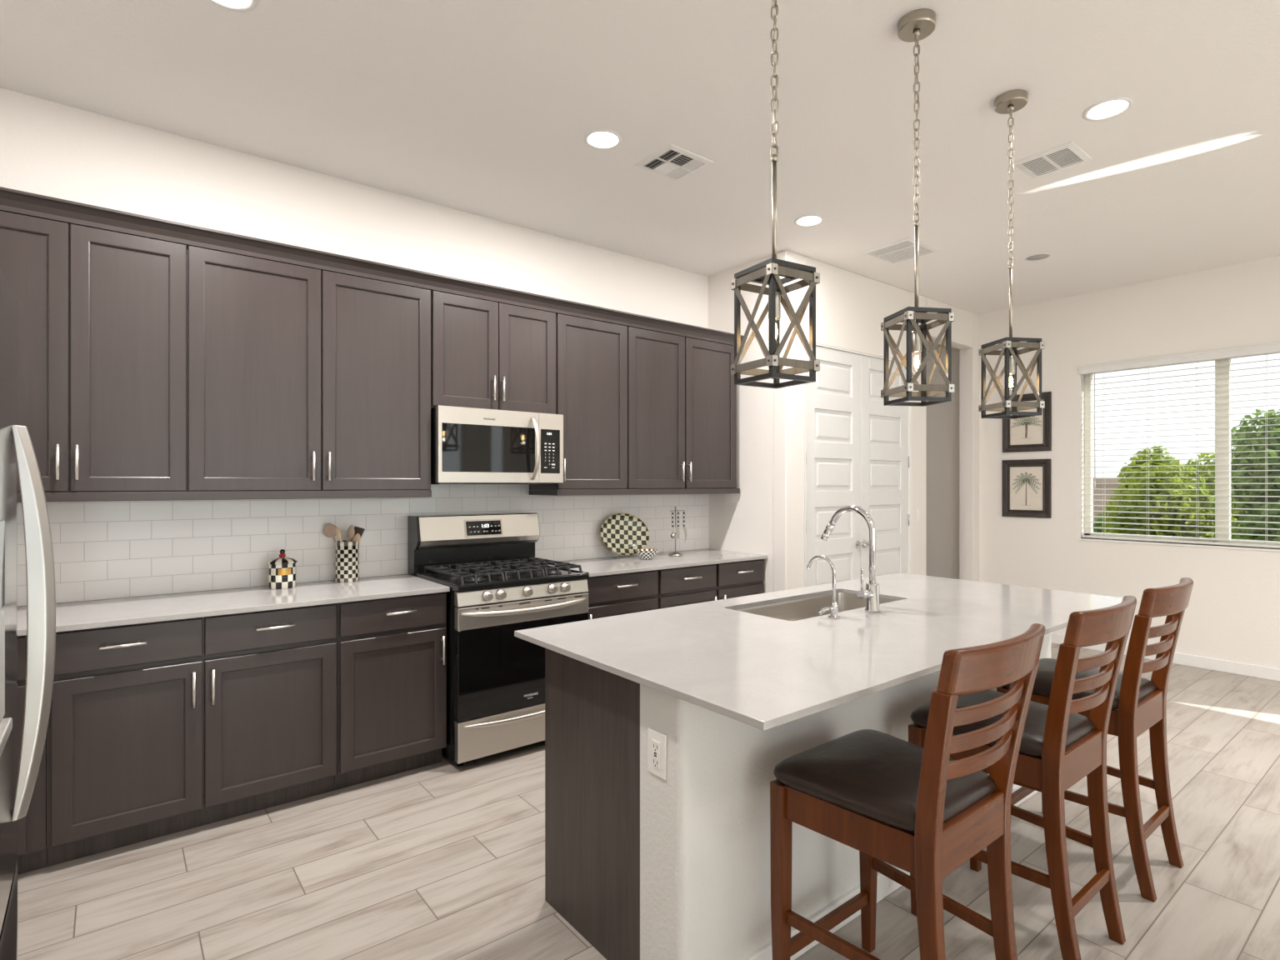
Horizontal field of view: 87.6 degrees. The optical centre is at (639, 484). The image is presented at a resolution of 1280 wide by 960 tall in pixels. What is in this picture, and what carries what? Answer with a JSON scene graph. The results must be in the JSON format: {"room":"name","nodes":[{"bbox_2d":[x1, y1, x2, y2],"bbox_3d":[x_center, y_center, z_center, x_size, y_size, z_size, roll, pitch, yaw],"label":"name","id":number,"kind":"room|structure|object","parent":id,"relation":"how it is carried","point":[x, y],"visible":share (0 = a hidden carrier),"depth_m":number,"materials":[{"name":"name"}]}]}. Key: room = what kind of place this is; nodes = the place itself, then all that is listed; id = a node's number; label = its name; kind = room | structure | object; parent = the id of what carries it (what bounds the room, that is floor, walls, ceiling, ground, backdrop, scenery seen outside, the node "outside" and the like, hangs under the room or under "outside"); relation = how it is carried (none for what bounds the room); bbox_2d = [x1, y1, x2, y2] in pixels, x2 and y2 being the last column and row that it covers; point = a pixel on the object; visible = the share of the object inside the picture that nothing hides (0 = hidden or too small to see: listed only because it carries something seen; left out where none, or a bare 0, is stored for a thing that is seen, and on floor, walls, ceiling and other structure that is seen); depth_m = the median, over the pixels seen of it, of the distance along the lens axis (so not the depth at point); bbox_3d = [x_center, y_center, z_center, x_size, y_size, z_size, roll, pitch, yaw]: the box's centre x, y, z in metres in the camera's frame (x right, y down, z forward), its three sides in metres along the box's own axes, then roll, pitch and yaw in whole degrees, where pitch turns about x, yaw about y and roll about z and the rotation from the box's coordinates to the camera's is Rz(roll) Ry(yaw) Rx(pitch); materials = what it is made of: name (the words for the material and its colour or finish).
{"room":"kitchen","nodes":[
{"label":"kitchen","id":0,"kind":"room"},
{"bbox_2d":[0,87,708,606],"bbox_3d":[-1.397,-0.116,3.900,4.845,3.095,0.148,0,0,-38],"label":"wall","id":1,"kind":"structure","parent":0,"point":[49,148],"depth_m":3.47,"materials":[{"name":"paint"}]},
{"bbox_2d":[0,210,186,492],"bbox_3d":[-2.379,-0.507,2.786,0.787,1.092,0.394,0,0,-38],"label":"upper cabinet","id":2,"kind":"object","parent":1,"relation":"attached to","point":[102,314],"visible":0.98,"depth_m":2.73,"materials":[{"name":"brown wood"}]},
{"bbox_2d":[186,245,430,491],"bbox_3d":[-1.642,-0.507,3.369,1.088,1.092,0.394,0,0,-38],"label":"upper cabinet","id":3,"kind":"object","parent":1,"relation":"attached to","point":[299,377],"visible":0.98,"depth_m":3.19,"materials":[{"name":"brown wood"}]},
{"bbox_2d":[17,490,431,502],"bbox_3d":[-2.121,0.051,3.004,2.286,0.038,0.356,0,0,-38],"label":"rail","id":4,"kind":"object","parent":3,"relation":"attached to","point":[239,495],"visible":1,"depth_m":2.98,"materials":[{"name":"brown wood"}]},
{"bbox_2d":[0,186,743,345],"bbox_3d":[-1.166,-1.079,3.736,4.694,0.072,0.408,0,0,-38],"label":"crown molding","id":5,"kind":"structure","parent":3,"relation":"attached to","point":[13,201],"depth_m":3.19,"materials":[{"name":"brown wood"}]},
{"bbox_2d":[430,290,555,414],"bbox_3d":[-0.909,-0.733,3.948,0.776,0.640,0.394,0,0,-38],"label":"upper cabinet","id":6,"kind":"object","parent":1,"relation":"attached to","point":[485,354],"visible":0.92,"depth_m":3.79,"materials":[{"name":"brown wood"}]},
{"bbox_2d":[430,405,563,484],"bbox_3d":[-0.871,-0.209,3.912,0.774,0.419,0.477,0,0,-38],"label":"microwave","id":7,"kind":"object","parent":6,"relation":"attached to","point":[469,445],"visible":1,"depth_m":3.74,"materials":[{"name":"silver metal"}]},
{"bbox_2d":[529,313,627,490],"bbox_3d":[-0.391,-0.507,4.358,0.542,1.092,0.394,0,0,-38],"label":"upper cabinet","id":8,"kind":"object","parent":1,"relation":"attached to","point":[592,355],"visible":0.79,"depth_m":4.24,"materials":[{"name":"brown wood"}]},
{"bbox_2d":[626,326,736,489],"bbox_3d":[0.230,-0.507,4.848,1.035,1.092,0.394,0,0,-38],"label":"upper cabinet","id":9,"kind":"object","parent":1,"relation":"attached to","point":[682,391],"visible":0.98,"depth_m":4.68,"materials":[{"name":"brown wood"}]},
{"bbox_2d":[529,488,739,495],"bbox_3d":[0.017,0.051,4.694,1.604,0.038,0.356,0,0,-38],"label":"rail","id":10,"kind":"object","parent":9,"relation":"attached to","point":[679,491],"visible":1,"depth_m":4.41,"materials":[{"name":"brown wood"}]},
{"bbox_2d":[0,0,1279,314],"bbox_3d":[1.790,-1.723,2.339,7.910,0.120,8.950,0,0,-38],"label":"ceiling","id":11,"kind":"structure","parent":0,"point":[487,108],"depth_m":2.97,"materials":[{"name":"paint"}]},
{"bbox_2d":[208,0,257,11],"bbox_3d":[-1.397,-1.659,2.251,0.184,0.006,0.184,0,0,-38],"label":"recessed light","id":12,"kind":"object","parent":11,"relation":"in","point":[234,5],"visible":1,"depth_m":2.31,"materials":[{"name":"white"}]},
{"bbox_2d":[584,129,621,149],"bbox_3d":[-0.178,-1.659,3.217,0.184,0.006,0.184,0,0,-38],"label":"recessed light","id":13,"kind":"object","parent":11,"relation":"in","point":[598,138],"visible":1,"depth_m":3.21,"materials":[{"name":"white"}]},
{"bbox_2d":[635,143,713,181],"bbox_3d":[0.176,-1.657,3.459,0.295,0.011,0.286,0,0,-38],"label":"ceiling vent","id":14,"kind":"object","parent":11,"relation":"in","point":[674,162],"visible":1,"depth_m":3.44,"materials":[{"name":"white metal"}]},
{"bbox_2d":[730,0,819,388],"bbox_3d":[0.386,-0.976,1.918,0.183,1.372,0.183,0,0,-30],"label":"pendant lantern","id":15,"kind":"object","parent":11,"relation":"hanging from","point":[766,272],"visible":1,"depth_m":1.90,"materials":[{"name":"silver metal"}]},
{"bbox_2d":[775,280,780,320],"bbox_3d":[0.386,-0.541,1.918,0.035,0.136,0.035,0,0,-30],"label":"socket","id":16,"kind":"object","parent":15,"relation":"attached to","point":[777,295],"depth_m":1.90,"materials":[{"name":"clear glass"}]},
{"bbox_2d":[794,215,824,226],"bbox_3d":[1.067,-1.659,4.209,0.184,0.006,0.184,0,0,-38],"label":"recessed light","id":17,"kind":"object","parent":11,"relation":"in","point":[807,220],"visible":1,"depth_m":4.20,"materials":[{"name":"white"}]},
{"bbox_2d":[860,237,940,264],"bbox_3d":[1.860,-1.658,4.764,0.410,0.010,0.375,0,0,-38],"label":"ceiling vent","id":18,"kind":"object","parent":11,"relation":"in","point":[902,250],"visible":0.98,"depth_m":4.75,"materials":[{"name":"white metal"}]},
{"bbox_2d":[880,8,954,406],"bbox_3d":[0.994,-0.976,2.397,0.183,1.372,0.183,0,0,-9],"label":"pendant lantern","id":19,"kind":"object","parent":11,"relation":"hanging from","point":[915,26],"visible":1,"depth_m":2.38,"materials":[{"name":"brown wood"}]},
{"bbox_2d":[911,319,921,353],"bbox_3d":[0.994,-0.541,2.397,0.035,0.136,0.035,0,0,-9],"label":"socket","id":20,"kind":"object","parent":19,"relation":"attached to","point":[916,341],"depth_m":2.38,"materials":[{"name":"clear glass"}]},
{"bbox_2d":[978,89,1044,419],"bbox_3d":[1.597,-0.976,2.874,0.183,1.372,0.183,0,0,-8],"label":"pendant lantern","id":21,"kind":"object","parent":11,"relation":"hanging from","point":[1010,102],"visible":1,"depth_m":2.86,"materials":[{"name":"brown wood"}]},
{"bbox_2d":[1009,347,1015,374],"bbox_3d":[1.597,-0.541,2.874,0.035,0.136,0.035,0,0,-8],"label":"socket","id":22,"kind":"object","parent":21,"relation":"attached to","point":[1012,362],"depth_m":2.86,"materials":[{"name":"silver metal"}]},
{"bbox_2d":[1023,252,1052,261],"bbox_3d":[2.908,-1.659,4.883,0.184,0.006,0.184,0,0,-38],"label":"recessed light","id":23,"kind":"object","parent":11,"relation":"in","point":[1041,256],"visible":1,"depth_m":4.88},
{"bbox_2d":[1012,141,1092,178],"bbox_3d":[2.116,-1.658,3.432,0.275,0.010,0.279,0,0,-38],"label":"ceiling vent","id":24,"kind":"object","parent":11,"relation":"in","point":[1068,154],"visible":0.99,"depth_m":3.42,"materials":[{"name":"white metal"}]},
{"bbox_2d":[1082,96,1133,120],"bbox_3d":[2.071,-1.659,2.958,0.184,0.006,0.184,0,0,-38],"label":"recessed light","id":25,"kind":"object","parent":11,"relation":"in","point":[1111,107],"visible":1,"depth_m":2.95,"materials":[{"name":"white"}]},
{"bbox_2d":[17,642,1279,959],"bbox_3d":[1.790,1.482,2.339,7.910,0.100,8.950,0,0,-38],"label":"floor","id":26,"kind":"structure","parent":0,"point":[444,860],"depth_m":2.44,"materials":[{"name":"beige tile"}]},
{"bbox_2d":[0,265,55,959],"bbox_3d":[-1.216,0.544,0.723,0.848,1.775,0.902,0,0,-38],"label":"refrigerator","id":27,"kind":"object","parent":26,"relation":"on","point":[17,450],"visible":1,"depth_m":1.20,"materials":[{"name":"silver metal"}]},
{"bbox_2d":[16,635,47,874],"bbox_3d":[-2.649,0.987,2.439,0.748,0.890,0.601,0,0,-38],"label":"base cabinet","id":28,"kind":"object","parent":26,"relation":"on","point":[32,828],"visible":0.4,"depth_m":2.43,"materials":[{"name":"brown wood"}]},
{"bbox_2d":[46,603,337,866],"bbox_3d":[-1.949,0.987,2.968,1.002,0.890,0.637,0,0,-38],"label":"base cabinet","id":29,"kind":"object","parent":26,"relation":"on","point":[157,729],"visible":0.98,"depth_m":2.70,"materials":[{"name":"brown wood"}]},
{"bbox_2d":[17,574,449,636],"bbox_3d":[-2.045,0.530,2.900,2.282,0.024,0.616,0,0,-38],"label":"countertop","id":30,"kind":"structure","parent":29,"relation":"on","point":[72,616],"depth_m":2.95,"materials":[{"name":"white stone"}]},
{"bbox_2d":[266,549,297,589],"bbox_3d":[-1.792,0.422,3.345,0.136,0.192,0.136,0,0,-38],"label":"lidded canister","id":31,"kind":"object","parent":30,"relation":"on","point":[282,570],"visible":1,"depth_m":3.30,"materials":[{"name":"multicoloured ceramic"}]},
{"bbox_2d":[335,540,359,582],"bbox_3d":[-1.566,0.411,3.570,0.121,0.214,0.121,0,0,-38],"label":"utensil crock","id":32,"kind":"object","parent":30,"relation":"on","point":[347,553],"visible":0.98,"depth_m":3.52,"materials":[{"name":"multicoloured ceramic"}]},
{"bbox_2d":[323,523,336,542],"bbox_3d":[-1.618,0.355,3.568,0.132,0.295,0.040,0,0,-28],"label":"wooden spoon","id":33,"kind":"object","parent":32,"relation":"in","point":[329,531],"visible":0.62,"depth_m":3.55,"materials":[{"name":"brown wood"}]},
{"bbox_2d":[335,526,342,541],"bbox_3d":[-1.559,0.364,3.528,0.092,0.276,0.017,0,0,-30],"label":"wooden spoon","id":34,"kind":"object","parent":32,"relation":"in","point":[338,533],"visible":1,"depth_m":3.51,"materials":[{"name":"brown wood"}]},
{"bbox_2d":[346,525,354,541],"bbox_3d":[-1.559,0.360,3.578,0.054,0.282,0.021,0,0,-26],"label":"wooden spoon","id":35,"kind":"object","parent":32,"relation":"in","point":[350,533],"visible":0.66,"depth_m":3.58,"materials":[{"name":"brown wood"}]},
{"bbox_2d":[352,533,360,543],"bbox_3d":[-1.537,0.382,3.566,0.082,0.238,0.024,0,0,-30],"label":"wooden spoon","id":36,"kind":"object","parent":32,"relation":"in","point":[357,537],"visible":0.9,"depth_m":3.57,"materials":[{"name":"brown wood"}]},
{"bbox_2d":[351,526,364,539],"bbox_3d":[-1.554,0.365,3.608,0.122,0.273,0.030,0,0,-33],"label":"wooden spatula","id":37,"kind":"object","parent":32,"relation":"in","point":[357,530],"visible":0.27,"depth_m":3.62,"materials":[{"name":"brown wood"}]},
{"bbox_2d":[334,591,446,789],"bbox_3d":[-1.351,0.987,3.441,0.520,0.890,0.637,0,0,-38],"label":"base cabinet","id":38,"kind":"object","parent":26,"relation":"on","point":[392,652],"visible":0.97,"depth_m":3.21,"materials":[{"name":"brown wood"}]},
{"bbox_2d":[408,512,589,766],"bbox_3d":[-0.793,0.807,3.786,0.790,1.250,0.736,0,0,-38],"label":"gas range","id":39,"kind":"object","parent":26,"relation":"on","point":[497,584],"visible":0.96,"depth_m":3.52,"materials":[{"name":"silver metal"}]},
{"bbox_2d":[416,557,589,592],"bbox_3d":[-0.771,0.497,3.766,0.780,0.079,0.574,0,0,-38],"label":"cooktop","id":40,"kind":"object","parent":39,"relation":"in","point":[466,574],"depth_m":3.66,"materials":[{"name":"metal"}]},
{"bbox_2d":[585,570,658,619],"bbox_3d":[-0.284,0.987,4.284,0.596,0.890,0.637,0,0,-38],"label":"base cabinet","id":41,"kind":"object","parent":26,"relation":"on","point":[631,592],"visible":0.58,"depth_m":4.06,"materials":[{"name":"brown wood"}]},
{"bbox_2d":[657,559,764,609],"bbox_3d":[0.346,0.987,4.783,1.008,0.890,0.637,0,0,-38],"label":"base cabinet","id":42,"kind":"object","parent":26,"relation":"on","point":[695,584],"visible":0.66,"depth_m":4.52,"materials":[{"name":"brown wood"}]},
{"bbox_2d":[550,549,767,576],"bbox_3d":[0.105,0.530,4.599,1.616,0.024,0.616,0,0,-38],"label":"countertop","id":43,"kind":"structure","parent":42,"relation":"on","point":[632,563],"depth_m":4.49,"materials":[{"name":"white stone"}]},
{"bbox_2d":[600,513,649,555],"bbox_3d":[-0.107,0.353,4.710,0.383,0.296,0.087,0,0,-26],"label":"platter","id":44,"kind":"object","parent":43,"relation":"on","point":[622,533],"visible":0.94,"depth_m":4.72,"materials":[{"name":"multicoloured ceramic"}]},
{"bbox_2d":[635,548,657,559],"bbox_3d":[0.045,0.485,4.612,0.159,0.065,0.159,0,0,-38],"label":"bowl","id":45,"kind":"object","parent":43,"relation":"on","point":[643,553],"visible":1,"depth_m":4.57,"materials":[{"name":"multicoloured ceramic"}]},
{"bbox_2d":[668,506,684,556],"bbox_3d":[0.258,0.341,4.843,0.132,0.355,0.106,0,0,-38],"label":"stand","id":46,"kind":"object","parent":43,"relation":"on","point":[675,553],"visible":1,"depth_m":4.83,"materials":[{"name":"silver metal"}]},
{"bbox_2d":[670,510,675,538],"bbox_3d":[0.238,0.290,4.784,0.040,0.199,0.040,0,0,-38],"label":"serving utensil","id":47,"kind":"object","parent":46,"relation":"hanging from","point":[672,535],"visible":1,"depth_m":4.78,"materials":[{"name":"silver metal"}]},
{"bbox_2d":[676,510,679,538],"bbox_3d":[0.276,0.292,4.819,0.029,0.202,0.017,0,0,-10],"label":"serving utensil","id":48,"kind":"object","parent":46,"relation":"hanging from","point":[677,531],"visible":1,"depth_m":4.81,"materials":[{"name":"silver metal"}]},
{"bbox_2d":[682,510,686,543],"bbox_3d":[0.325,0.311,4.858,0.037,0.241,0.017,0,0,-38],"label":"serving utensil","id":49,"kind":"object","parent":46,"relation":"hanging from","point":[683,512],"visible":1,"depth_m":4.85,"materials":[{"name":"silver metal"}]},
{"bbox_2d":[545,632,1050,959],"bbox_3d":[0.828,0.988,2.785,2.417,0.889,0.772,0,0,-38],"label":"kitchen island","id":50,"kind":"object","parent":26,"relation":"on","point":[643,865],"visible":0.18,"depth_m":1.95,"materials":[{"name":"paint"}]},
{"bbox_2d":[647,727,666,779],"bbox_3d":[0.045,0.735,1.820,0.008,0.120,0.076,0,0,-38],"label":"wall outlet","id":51,"kind":"object","parent":50,"relation":"attached to","point":[657,742],"visible":1,"depth_m":1.81,"materials":[{"name":"white plastic"}]},
{"bbox_2d":[651,739,659,769],"bbox_3d":[0.043,0.735,1.819,0.005,0.070,0.032,0,0,-38],"label":"receptacle","id":52,"kind":"object","parent":51,"relation":"attached to","point":[655,742],"depth_m":1.82,"materials":[{"name":"plastic"}]},
{"bbox_2d":[514,572,1123,730],"bbox_3d":[0.895,0.528,2.682,2.505,0.020,1.152,0,0,-38],"label":"island countertop","id":53,"kind":"structure","parent":50,"relation":"on","point":[762,672],"depth_m":2.23,"materials":[{"name":"white stone"}]},
{"bbox_2d":[736,592,895,620],"bbox_3d":[0.785,0.634,2.918,0.880,0.192,0.416,0,0,-38],"label":"sink","id":54,"kind":"object","parent":53,"relation":"in","point":[803,608],"visible":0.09,"depth_m":3.15,"materials":[{"name":"metal"}]},
{"bbox_2d":[806,555,840,618],"bbox_3d":[0.706,0.400,2.622,0.089,0.237,0.153,0,0,-38],"label":"tap","id":55,"kind":"object","parent":53,"relation":"on","point":[833,608],"visible":1,"depth_m":2.59,"materials":[{"name":"silver metal"}]},
{"bbox_2d":[820,505,879,612],"bbox_3d":[0.862,0.303,2.800,0.112,0.429,0.281,0,0,-38],"label":"kitchen faucet","id":56,"kind":"object","parent":53,"relation":"on","point":[871,593],"visible":1,"depth_m":2.72,"materials":[{"name":"silver metal"}]},
{"bbox_2d":[770,623,1045,959],"bbox_3d":[0.697,0.892,1.734,0.464,1.079,0.561,0,0,-38],"label":"bar stool","id":57,"kind":"object","parent":26,"relation":"on","point":[924,812],"visible":1,"depth_m":1.65,"materials":[{"name":"brown wood"}]},
{"bbox_2d":[908,595,1136,959],"bbox_3d":[1.241,0.892,2.159,0.464,1.079,0.561,0,0,-38],"label":"bar stool","id":58,"kind":"object","parent":26,"relation":"on","point":[1060,747],"visible":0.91,"depth_m":1.98,"materials":[{"name":"brown wood"}]},
{"bbox_2d":[996,577,1193,902],"bbox_3d":[1.758,0.892,2.573,0.464,1.079,0.561,0,0,-38],"label":"bar stool","id":59,"kind":"object","parent":26,"relation":"on","point":[1140,703],"visible":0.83,"depth_m":2.37,"materials":[{"name":"brown wood"}]},
{"bbox_2d":[708,255,773,593],"bbox_3d":[0.756,-0.116,5.180,0.120,3.095,0.810,0,0,-38],"label":"wall","id":60,"kind":"structure","parent":0,"point":[742,522],"depth_m":5.01,"materials":[{"name":"paint"}]},
{"bbox_2d":[773,250,979,591],"bbox_3d":[2.135,-0.116,5.689,2.915,3.095,0.140,0,0,-38],"label":"wall","id":61,"kind":"structure","parent":0,"point":[852,307],"depth_m":5.30,"materials":[{"name":"paint"}]},
{"bbox_2d":[805,345,866,586],"bbox_3d":[1.494,0.195,5.082,0.709,2.451,0.112,0,0,-38],"label":"door","id":62,"kind":"structure","parent":61,"relation":"in","point":[832,401],"depth_m":5.10,"materials":[{"name":"white wood"}]},
{"bbox_2d":[804,341,910,586],"bbox_3d":[1.732,0.195,5.356,1.450,2.475,0.113,0,0,-38],"label":"trim","id":63,"kind":"structure","parent":61,"relation":"attached to","point":[817,344],"depth_m":5.30,"materials":[{"name":"white wood"}]},
{"bbox_2d":[860,355,909,578],"bbox_3d":[2.054,0.195,5.524,0.709,2.451,0.112,0,0,-38],"label":"door","id":64,"kind":"structure","parent":61,"relation":"in","point":[884,429],"depth_m":5.53,"materials":[{"name":"white wood"}]},
{"bbox_2d":[917,509,921,522],"bbox_3d":[2.449,0.276,5.840,0.070,0.116,0.012,0,0,-38],"label":"light switch","id":65,"kind":"object","parent":61,"relation":"attached to","point":[919,511],"visible":1,"depth_m":5.83,"materials":[{"name":"white plastic"}]},
{"bbox_2d":[926,255,1279,669],"bbox_3d":[4.994,-0.116,4.552,0.160,3.095,8.450,0,0,-38],"label":"wall","id":66,"kind":"structure","parent":0,"point":[1232,613],"depth_m":5.75,"materials":[{"name":"paint"}]},
{"bbox_2d":[1001,459,1051,518],"bbox_3d":[3.579,0.039,6.191,0.025,0.534,0.418,0,0,-38],"label":"framed print","id":67,"kind":"object","parent":66,"relation":"attached to","point":[1027,483],"visible":1,"depth_m":6.19,"materials":[{"name":"beige paper"}]},
{"bbox_2d":[1002,391,1051,452],"bbox_3d":[3.580,-0.569,6.189,0.025,0.534,0.418,0,0,-38],"label":"framed print","id":68,"kind":"object","parent":66,"relation":"attached to","point":[1030,433],"visible":0.84,"depth_m":6.16,"materials":[{"name":"brown wood"}]},
{"bbox_2d":[1050,632,1279,681],"bbox_3d":[4.733,1.387,4.741,0.014,0.090,4.570,0,0,-38],"label":"baseboard","id":69,"kind":"structure","parent":66,"relation":"attached to","point":[1251,670],"depth_m":5.13,"materials":[{"name":"white wood"}]},
{"bbox_2d":[1079,358,1279,551],"bbox_3d":[4.495,-0.265,5.156,0.152,1.516,1.897,0,0,-38],"label":"window","id":70,"kind":"structure","parent":66,"relation":"in","point":[1227,380],"depth_m":5.18,"materials":[{"name":"plastic"}]},
{"bbox_2d":[1078,341,1279,548],"bbox_3d":[4.456,-0.283,5.132,0.080,1.498,1.891,0,0,-38],"label":"window blind","id":71,"kind":"object","parent":70,"relation":"attached to","point":[1272,347],"visible":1,"depth_m":5.29,"materials":[{"name":"white plastic"}]},
{"label":"outside","id":72,"kind":"structure","parent":0,"visible":0},
{"bbox_3d":[15.267,1.617,18.438,33.180,0.130,38.000,0,0,-38],"label":"garden","id":73,"kind":"object","parent":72,"visible":0},
{"bbox_2d":[1093,514,1109,532],"bbox_3d":[6.939,0.994,9.602,1.003,1.147,1.170,0,0,-38],"label":"bush","id":74,"kind":"object","parent":73,"relation":"on","point":[1099,519],"visible":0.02,"depth_m":9.65,"materials":[{"name":"green plant"}]},
{"bbox_2d":[1093,478,1120,521],"bbox_3d":[7.013,0.732,10.641,0.280,1.640,36.000,0,0,-38],"label":"wall","id":75,"kind":"structure","parent":73,"relation":"on","point":[1097,480],"depth_m":10.30,"materials":[{"name":"beige brick"}]},
{"bbox_2d":[1100,445,1251,539],"bbox_3d":[6.837,0.554,8.425,1.561,2.025,1.734,0,0,-38],"label":"bush","id":76,"kind":"object","parent":73,"relation":"on","point":[1162,462],"visible":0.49,"depth_m":8.12,"materials":[{"name":"green plant"}]},
{"bbox_2d":[1230,407,1279,541],"bbox_3d":[6.467,0.398,6.393,1.581,2.339,1.443,0,0,-43],"label":"bush","id":77,"kind":"object","parent":73,"relation":"on","point":[1262,422],"visible":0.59,"depth_m":6.50,"materials":[{"name":"green plant"}]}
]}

